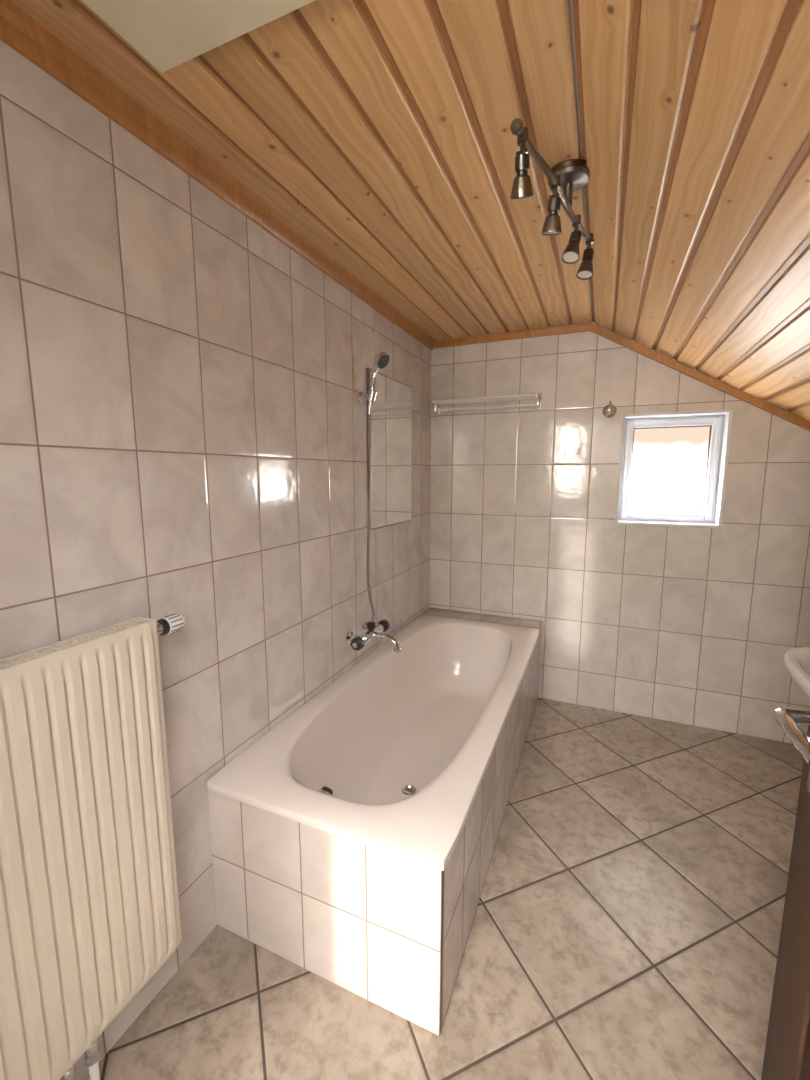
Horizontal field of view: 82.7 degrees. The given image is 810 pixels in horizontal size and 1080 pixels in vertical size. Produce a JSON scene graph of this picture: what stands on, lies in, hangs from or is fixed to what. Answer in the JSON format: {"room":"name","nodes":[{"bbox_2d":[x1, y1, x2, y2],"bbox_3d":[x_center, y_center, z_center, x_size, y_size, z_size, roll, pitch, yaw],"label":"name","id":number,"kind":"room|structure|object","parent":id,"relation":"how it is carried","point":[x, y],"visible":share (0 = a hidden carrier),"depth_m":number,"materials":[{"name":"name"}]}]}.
{"room":"bathroom","nodes":[
{"label":"bathroom","id":0,"kind":"room"},
{"bbox_2d":[0,40,430,1079],"bbox_3d":[-0.485,-0.010,1.776,0.200,2.315,2.856,3,9,23],"label":"wall","id":1,"kind":"structure","parent":0,"point":[183,421],"depth_m":1.24,"materials":[{"name":"tile"}]},
{"bbox_2d":[0,613,184,1079],"bbox_3d":[-0.727,0.746,0.924,0.099,1.061,0.720,3,9,23],"label":"radiator","id":2,"kind":"object","parent":1,"relation":"attached to","point":[90,912],"visible":1,"depth_m":0.94,"materials":[{"name":"metal"}]},
{"bbox_2d":[0,0,436,349],"bbox_3d":[-0.374,-1.027,1.582,0.042,0.045,2.856,3,9,23],"label":"trim","id":3,"kind":"structure","parent":1,"relation":"attached to","point":[20,31],"depth_m":1.09,"materials":[{"name":"brown wood"}]},
{"bbox_2d":[346,619,400,652],"bbox_3d":[-0.162,0.444,2.167,0.258,0.125,0.247,-4,9,-25],"label":"faucet","id":4,"kind":"object","parent":1,"relation":"attached to","point":[370,631],"visible":1,"depth_m":2.12,"materials":[{"name":"silver metal"}]},
{"bbox_2d":[358,352,389,621],"bbox_3d":[-0.144,-0.220,2.109,0.145,1.219,0.100,3,9,23],"label":"shower","id":5,"kind":"object","parent":1,"relation":"attached to","point":[382,359],"visible":1,"depth_m":2.09,"materials":[{"name":"silver metal"}]},
{"bbox_2d":[367,368,411,529],"bbox_3d":[-0.069,-0.456,2.422,0.014,0.757,0.526,3,9,23],"label":"wall mirror","id":6,"kind":"object","parent":1,"relation":"attached to","point":[391,417],"visible":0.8,"depth_m":2.40,"materials":[{"name":"clear glass"}]},
{"bbox_2d":[10,0,809,421],"bbox_3d":[0.577,-0.739,1.225,2.500,1.015,2.876,3,9,23],"label":"ceiling","id":7,"kind":"structure","parent":0,"point":[379,131],"depth_m":1.08,"materials":[{"name":"brown wood"}]},
{"bbox_2d":[82,0,314,72],"bbox_3d":[-0.342,-0.872,0.500,0.602,0.044,0.670,3,9,23],"label":"attic hatch","id":8,"kind":"object","parent":7,"relation":"attached to","point":[168,34],"visible":1,"depth_m":0.81,"materials":[{"name":"paint"}]},
{"bbox_2d":[510,118,594,279],"bbox_3d":[0.407,-0.894,1.212,0.168,0.205,0.596,3,9,23],"label":"ceiling light","id":9,"kind":"object","parent":7,"relation":"attached to","point":[566,177],"depth_m":1.20,"materials":[{"name":"silver metal"}]},
{"bbox_2d":[84,697,803,1079],"bbox_3d":[0.675,1.248,1.511,2.320,0.100,2.956,3,9,23],"label":"floor","id":10,"kind":"structure","parent":0,"point":[627,922],"depth_m":1.35,"materials":[{"name":"tile"}]},
{"bbox_2d":[208,607,541,1036],"bbox_3d":[0.127,0.853,2.143,0.736,0.503,1.932,3,9,23],"label":"tub surround","id":11,"kind":"object","parent":10,"relation":"on","point":[392,932],"visible":0.76,"depth_m":1.27,"materials":[{"name":"tile"}]},
{"bbox_2d":[207,614,538,870],"bbox_3d":[0.101,0.812,2.054,0.750,0.399,1.792,3,9,23],"label":"bathtub","id":12,"kind":"object","parent":11,"relation":"in","point":[393,756],"visible":0.98,"depth_m":1.90,"materials":[{"name":"ceramic"}]},
{"bbox_2d":[429,322,809,742],"bbox_3d":[1.183,-0.075,2.759,2.500,2.365,0.260,3,9,23],"label":"wall","id":13,"kind":"structure","parent":0,"point":[695,626],"depth_m":2.62,"materials":[{"name":"tile"}]},
{"bbox_2d":[430,393,541,414],"bbox_3d":[0.469,-0.816,2.735,0.644,0.090,0.150,3,9,23],"label":"towel rail","id":14,"kind":"object","parent":13,"relation":"attached to","point":[538,396],"visible":1,"depth_m":2.71,"materials":[{"name":"white plastic"}]},
{"bbox_2d":[603,401,616,417],"bbox_3d":[1.117,-0.713,2.510,0.072,0.081,0.078,3,9,23],"label":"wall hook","id":15,"kind":"object","parent":13,"relation":"attached to","point":[610,410],"visible":1,"depth_m":2.50,"materials":[{"name":"silver metal"}]},
{"bbox_2d":[433,323,809,430],"bbox_3d":[1.137,-0.830,2.515,2.080,0.700,0.022,3,9,23],"label":"trim","id":16,"kind":"structure","parent":13,"relation":"attached to","point":[592,327],"depth_m":2.44,"materials":[{"name":"brown wood"}]},
{"bbox_2d":[615,409,732,527],"bbox_3d":[1.480,-0.389,2.594,0.524,0.633,0.286,3,9,23],"label":"window","id":17,"kind":"structure","parent":13,"relation":"in","point":[673,466],"depth_m":2.55,"materials":[{"name":"white paint"}]},
{"bbox_3d":[-0.013,0.249,-0.030,2.500,2.315,0.130,3,9,23],"label":"wall","id":18,"kind":"structure","parent":0,"visible":0},
{"bbox_2d":[761,706,809,1079],"bbox_3d":[0.480,0.388,0.334,0.171,1.922,0.854,3,9,23],"label":"door","id":19,"kind":"structure","parent":18,"relation":"in","point":[787,1048],"depth_m":0.71,"materials":[{"name":"brown wood"}]},
{"bbox_3d":[1.631,0.496,0.937,0.200,1.551,2.856,3,9,23],"label":"wall","id":20,"kind":"structure","parent":0,"visible":0},
{"bbox_2d":[784,647,809,698],"bbox_3d":[1.336,0.525,1.180,0.532,0.505,0.600,3,9,23],"label":"basin","id":21,"kind":"object","parent":20,"relation":"attached to","point":[797,660],"visible":1,"depth_m":1.36,"materials":[{"name":"white ceramic"}]}
]}

